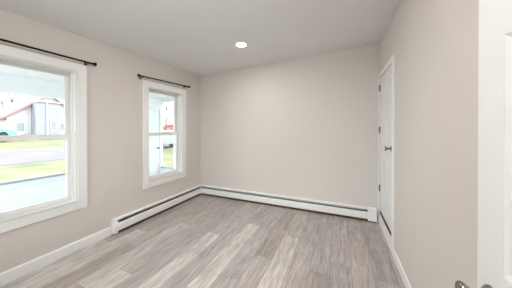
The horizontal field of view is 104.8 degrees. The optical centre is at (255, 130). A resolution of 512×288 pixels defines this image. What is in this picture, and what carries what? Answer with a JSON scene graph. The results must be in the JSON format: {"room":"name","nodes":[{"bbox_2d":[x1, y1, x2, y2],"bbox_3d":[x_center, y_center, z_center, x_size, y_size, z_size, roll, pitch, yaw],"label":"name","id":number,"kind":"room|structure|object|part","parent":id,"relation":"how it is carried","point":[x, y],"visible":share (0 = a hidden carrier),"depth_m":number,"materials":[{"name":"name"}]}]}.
{"room":"empty bedroom","nodes":[
{"label":"empty bedroom","id":0,"kind":"room"},
{"bbox_2d":[0,175,65,211],"bbox_3d":[-4.496,1.117,2.087,0.095,0.500,6.300,0,0,23],"label":"floor","id":1,"kind":"structure","parent":0,"point":[15,195],"depth_m":3.41,"materials":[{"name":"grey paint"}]},
{"bbox_2d":[0,172,65,185],"bbox_3d":[-4.494,0.850,2.085,0.160,0.035,6.300,0,0,23],"label":"trim","id":2,"kind":"structure","parent":1,"relation":"on","point":[60,173],"depth_m":3.39,"materials":[{"name":"white"}]},
{"bbox_2d":[0,65,172,98],"bbox_3d":[-3.429,-0.949,2.383,2.518,0.090,7.700,0,0,23],"label":"ceiling","id":3,"kind":"structure","parent":0,"point":[3,69],"depth_m":3.27,"materials":[{"name":"paint"}]},
{"bbox_2d":[0,72,162,109],"bbox_3d":[-4.288,-0.750,2.560,0.100,0.310,7.350,0,0,23],"label":"trim","id":4,"kind":"structure","parent":3,"relation":"attached to","point":[9,83],"depth_m":3.43,"materials":[{"name":"paint"}]},
{"bbox_2d":[161,98,172,102],"bbox_3d":[-1.857,-0.874,5.496,2.068,0.090,0.080,0,0,23],"label":"trim","id":5,"kind":"structure","parent":3,"relation":"attached to","point":[162,100],"depth_m":5.78,"materials":[{"name":"paint"}]},
{"bbox_2d":[0,9,200,272],"bbox_3d":[-1.865,-0.075,2.589,0.200,2.800,3.539,0,0,23],"label":"wall","id":6,"kind":"structure","parent":0,"point":[115,189],"depth_m":2.40,"materials":[{"name":"beige paint"}]},
{"bbox_2d":[0,44,87,232],"bbox_3d":[-2.168,0.071,1.864,0.234,1.585,0.862,0,0,23],"label":"window","id":7,"kind":"structure","parent":6,"relation":"in","point":[75,83],"depth_m":2.13,"materials":[{"name":"white paint"}]},
{"bbox_3d":[-2.212,-0.265,1.881,0.033,0.722,0.666,0,0,23],"label":"sash","id":8,"kind":"part","parent":7,"relation":"part of","materials":[{"name":"clear glass"}]},
{"bbox_3d":[-2.178,0.406,1.869,0.032,0.722,0.666,0,0,23],"label":"sash","id":9,"kind":"part","parent":7,"relation":"part of","materials":[{"name":"white plastic"}]},
{"bbox_3d":[-2.076,0.786,1.828,0.034,0.016,0.862,0,0,23],"label":"sill","id":10,"kind":"part","parent":7,"relation":"part of","materials":[{"name":"white paint"}]},
{"bbox_2d":[0,38,96,65],"bbox_3d":[-2.053,-0.739,1.785,0.084,0.064,1.042,0,0,23],"label":"curtain rod","id":11,"kind":"object","parent":6,"relation":"attached to","point":[1,39],"visible":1,"depth_m":1.88,"materials":[{"name":"black metal"}]},
{"bbox_2d":[0,227,111,285],"bbox_3d":[-2.111,1.256,1.748,0.013,0.105,1.548,0,0,23],"label":"baseboard","id":12,"kind":"structure","parent":6,"relation":"attached to","point":[7,276],"depth_m":1.94,"materials":[{"name":"white paint"}]},
{"bbox_2d":[111,185,200,234],"bbox_3d":[-1.458,1.204,3.209,0.068,0.194,1.644,0,0,23],"label":"baseboard heater","id":13,"kind":"object","parent":6,"relation":"attached to","point":[121,223],"visible":1,"depth_m":2.92,"materials":[{"name":"metal"}]},
{"bbox_2d":[137,74,189,87],"bbox_3d":[-1.450,-0.776,3.197,0.084,0.097,1.010,0,0,23],"label":"curtain rod","id":14,"kind":"object","parent":6,"relation":"attached to","point":[138,75],"visible":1,"depth_m":3.00,"materials":[{"name":"black metal"}]},
{"bbox_2d":[143,79,186,188],"bbox_3d":[-1.557,0.059,3.294,0.234,1.595,0.862,0,0,23],"label":"window","id":15,"kind":"structure","parent":6,"relation":"in","point":[179,95],"depth_m":3.38,"materials":[{"name":"white paint"}]},
{"bbox_3d":[-1.602,-0.279,3.311,0.033,0.728,0.666,0,0,23],"label":"sash","id":16,"kind":"part","parent":15,"relation":"part of","materials":[{"name":"clear glass"}]},
{"bbox_3d":[-1.567,0.397,3.300,0.032,0.728,0.666,0,0,23],"label":"sash","id":17,"kind":"part","parent":15,"relation":"part of","materials":[{"name":"white plastic"}]},
{"bbox_3d":[-1.465,0.780,3.258,0.034,0.016,0.862,0,0,23],"label":"sill","id":18,"kind":"part","parent":15,"relation":"part of","materials":[{"name":"white paint"}]},
{"bbox_2d":[161,168,172,172],"bbox_3d":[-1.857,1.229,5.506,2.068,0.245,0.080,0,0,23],"label":"floor","id":19,"kind":"structure","parent":0,"point":[162,169],"depth_m":5.81,"materials":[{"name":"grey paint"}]},
{"bbox_2d":[149,109,159,175],"bbox_3d":[-3.024,0.371,5.451,0.100,1.940,0.850,0,0,23],"label":"door","id":20,"kind":"structure","parent":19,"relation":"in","point":[154,147],"depth_m":5.67,"materials":[{"name":"paint"}]},
{"bbox_3d":[-3.052,0.311,5.462,0.020,1.600,0.650,0,0,23],"label":"panel","id":21,"kind":"part","parent":20,"relation":"part of","materials":[{"name":"white paint"}]},
{"bbox_2d":[159,110,162,172],"bbox_3d":[-2.861,0.369,5.909,0.100,1.960,0.100,0,0,23],"label":"trim","id":22,"kind":"structure","parent":19,"relation":"attached to","point":[160,111],"depth_m":5.86,"materials":[{"name":"paint"}]},
{"bbox_2d":[0,0,400,75],"bbox_3d":[-0.332,-1.175,1.913,3.147,0.337,3.269,0,0,23],"label":"ceiling","id":23,"kind":"structure","parent":0,"point":[198,37],"depth_m":2.10,"materials":[{"name":"paint"}]},
{"bbox_2d":[235,42,246,46],"bbox_3d":[-0.198,-1.134,2.607,0.164,0.013,0.164,0,0,23],"label":"recessed light","id":24,"kind":"object","parent":23,"relation":"in","point":[239,44],"visible":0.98,"depth_m":2.59,"materials":[{"name":"white plastic"}]},
{"bbox_2d":[0,194,404,287],"bbox_3d":[-0.511,1.342,1.066,3.532,0.060,5.029,0,0,23],"label":"floor","id":25,"kind":"structure","parent":0,"point":[203,241],"depth_m":2.07,"materials":[{"name":"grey wood"}]},
{"bbox_2d":[200,44,379,220],"bbox_3d":[0.339,-0.079,3.491,3.147,2.800,0.150,0,0,23],"label":"wall","id":26,"kind":"structure","parent":0,"point":[306,127],"depth_m":3.25,"materials":[{"name":"beige paint"}]},
{"bbox_2d":[200,184,376,222],"bbox_3d":[0.280,1.204,3.400,3.106,0.194,0.074,0,0,23],"label":"baseboard heater","id":27,"kind":"object","parent":26,"relation":"attached to","point":[357,212],"visible":0.98,"depth_m":3.22,"materials":[{"name":"metal"}]},
{"bbox_2d":[379,0,478,287],"bbox_3d":[1.167,-0.069,1.295,0.100,2.800,3.539,0,0,23],"label":"wall","id":28,"kind":"structure","parent":0,"point":[434,44],"depth_m":1.15,"materials":[{"name":"beige paint"}]},
{"bbox_2d":[378,79,379,221],"bbox_3d":[1.745,0.287,2.797,0.014,2.034,0.025,0,0,23],"label":"trim","id":29,"kind":"structure","parent":28,"relation":"attached to","point":[378,79],"depth_m":2.79,"materials":[{"name":"white paint"}]},
{"bbox_2d":[379,212,390,250],"bbox_3d":[1.592,1.230,2.440,0.012,0.150,0.760,0,0,23],"label":"trim","id":30,"kind":"structure","parent":28,"relation":"attached to","point":[385,231],"depth_m":2.36,"materials":[{"name":"white paint"}]},
{"bbox_2d":[378,57,391,78],"bbox_3d":[1.596,-0.758,2.443,0.014,0.060,0.785,0,0,23],"label":"trim","id":31,"kind":"structure","parent":28,"relation":"attached to","point":[389,62],"depth_m":2.37,"materials":[{"name":"white paint"}]},
{"bbox_2d":[379,211,390,235],"bbox_3d":[1.637,1.151,2.421,0.094,0.008,0.760,0,0,23],"label":"trim","id":32,"kind":"structure","parent":28,"relation":"attached to","point":[379,211],"depth_m":2.43,"materials":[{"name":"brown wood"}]},
{"bbox_2d":[379,64,391,230],"bbox_3d":[1.590,0.197,2.441,0.098,1.846,0.760,0,0,23],"label":"door","id":33,"kind":"structure","parent":28,"relation":"in","point":[385,87],"depth_m":2.40,"materials":[{"name":"white paint"}]},
{"bbox_3d":[1.680,0.625,2.573,0.033,0.560,0.230,0,0,23],"label":"panel","id":34,"kind":"part","parent":33,"relation":"part of","materials":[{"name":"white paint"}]},
{"bbox_3d":[1.680,-0.470,2.568,0.033,0.250,0.230,0,0,23],"label":"panel","id":35,"kind":"part","parent":33,"relation":"part of","materials":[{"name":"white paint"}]},
{"bbox_3d":[1.680,0.000,2.570,0.033,0.490,0.230,0,0,23],"label":"panel","id":36,"kind":"part","parent":33,"relation":"part of","materials":[{"name":"white paint"}]},
{"bbox_3d":[1.554,-0.469,2.273,0.033,0.250,0.230,0,0,23],"label":"panel","id":37,"kind":"part","parent":33,"relation":"part of","materials":[{"name":"white paint"}]},
{"bbox_3d":[1.554,0.001,2.276,0.033,0.490,0.230,0,0,23],"label":"panel","id":38,"kind":"part","parent":33,"relation":"part of","materials":[{"name":"white paint"}]},
{"bbox_3d":[1.554,0.626,2.279,0.033,0.560,0.230,0,0,23],"label":"panel","id":39,"kind":"part","parent":33,"relation":"part of","materials":[{"name":"white paint"}]},
{"bbox_2d":[391,54,394,255],"bbox_3d":[1.430,0.260,2.059,0.014,2.094,0.060,0,0,23],"label":"trim","id":40,"kind":"structure","parent":28,"relation":"attached to","point":[393,55],"depth_m":2.04,"materials":[{"name":"white paint"}]},
{"bbox_2d":[393,248,411,287],"bbox_3d":[0.943,1.268,0.921,0.013,0.090,2.424,0,0,23],"label":"baseboard","id":41,"kind":"structure","parent":28,"relation":"attached to","point":[405,280],"depth_m":1.75,"materials":[{"name":"white paint"}]},
{"bbox_3d":[-0.997,-0.065,0.360,3.147,2.800,0.120,0,0,23],"label":"wall","id":42,"kind":"structure","parent":0,"visible":0},
{"bbox_2d":[455,0,511,287],"bbox_3d":[0.494,0.295,0.206,0.162,2.018,0.764,0,0,23],"label":"door","id":43,"kind":"structure","parent":42,"relation":"in","point":[494,245],"depth_m":0.49,"materials":[{"name":"white paint"}]},
{"bbox_3d":[0.572,0.431,0.514,0.064,0.064,0.064,0,0,23],"label":"knob","id":44,"kind":"part","parent":43,"relation":"part of","materials":[{"name":"silver metal"}]},
{"bbox_3d":[0.558,0.061,0.354,0.033,0.572,0.232,0,0,23],"label":"panel","id":45,"kind":"part","parent":43,"relation":"part of","materials":[{"name":"white paint"}]},
{"label":"outside","id":46,"kind":"structure","parent":0,"visible":0},
{"bbox_2d":[0,139,172,181],"bbox_3d":[-28.942,1.527,34.101,160.000,0.300,200.000,0,0,23],"label":"lawn","id":47,"kind":"structure","parent":46,"point":[10,172],"depth_m":8.87,"materials":[{"name":"green plant"}]},
{"bbox_2d":[0,128,16,141],"bbox_3d":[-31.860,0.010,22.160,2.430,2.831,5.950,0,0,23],"label":"car","id":48,"kind":"object","parent":47,"relation":"on","point":[3,131],"visible":0.51,"depth_m":23.69,"materials":[{"name":"blue paint"}]},
{"bbox_2d":[0,93,29,106],"bbox_3d":[-50.240,-5.242,40.785,11.220,13.192,7.641,0,0,23],"label":"bare tree","id":49,"kind":"object","parent":47,"relation":"on","point":[14,98],"visible":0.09,"depth_m":39.86,"materials":[{"name":"brown plant"}]},
{"bbox_2d":[0,96,63,134],"bbox_3d":[-36.102,-2.136,32.464,11.100,7.040,9.600,0,0,23],"label":"house","id":50,"kind":"structure","parent":47,"relation":"on","point":[33,115],"depth_m":29.09,"materials":[{"name":"white"}]},
{"bbox_3d":[-33.647,-0.465,28.108,0.020,1.140,0.740,0,0,23],"label":"pane","id":51,"kind":"part","parent":50,"relation":"part of","materials":[{"name":"glass"}]},
{"bbox_3d":[-31.182,-0.726,30.317,0.020,1.240,0.540,0,0,23],"label":"pane","id":52,"kind":"part","parent":50,"relation":"part of","materials":[{"name":"glass"}]},
{"bbox_2d":[154,102,167,129],"bbox_3d":[-16.078,-2.763,31.738,5.382,8.338,3.792,0,0,23],"label":"bare tree","id":53,"kind":"object","parent":47,"relation":"on","point":[167,102],"visible":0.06,"depth_m":32.70,"materials":[{"name":"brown plant"}]},
{"bbox_2d":[163,124,172,130],"bbox_3d":[-27.801,-0.314,59.699,6.600,3.140,7.600,0,0,23],"label":"house","id":54,"kind":"structure","parent":47,"relation":"on","point":[169,126],"depth_m":57.78,"materials":[{"name":"red"}]},
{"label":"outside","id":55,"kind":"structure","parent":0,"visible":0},
{"bbox_2d":[0,144,172,165],"bbox_3d":[-8.017,1.409,25.172,8.500,0.020,200.000,0,0,23],"label":"road","id":56,"kind":"structure","parent":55,"point":[15,157],"depth_m":11.44,"materials":[{"name":"grey asphalt"}]},
{"bbox_2d":[163,130,172,145],"bbox_3d":[-7.649,0.727,16.731,1.800,1.415,4.408,0,0,23],"label":"car","id":57,"kind":"object","parent":56,"relation":"on","point":[167,139],"visible":0.16,"depth_m":15.95,"materials":[{"name":"silver metal"}]}
]}

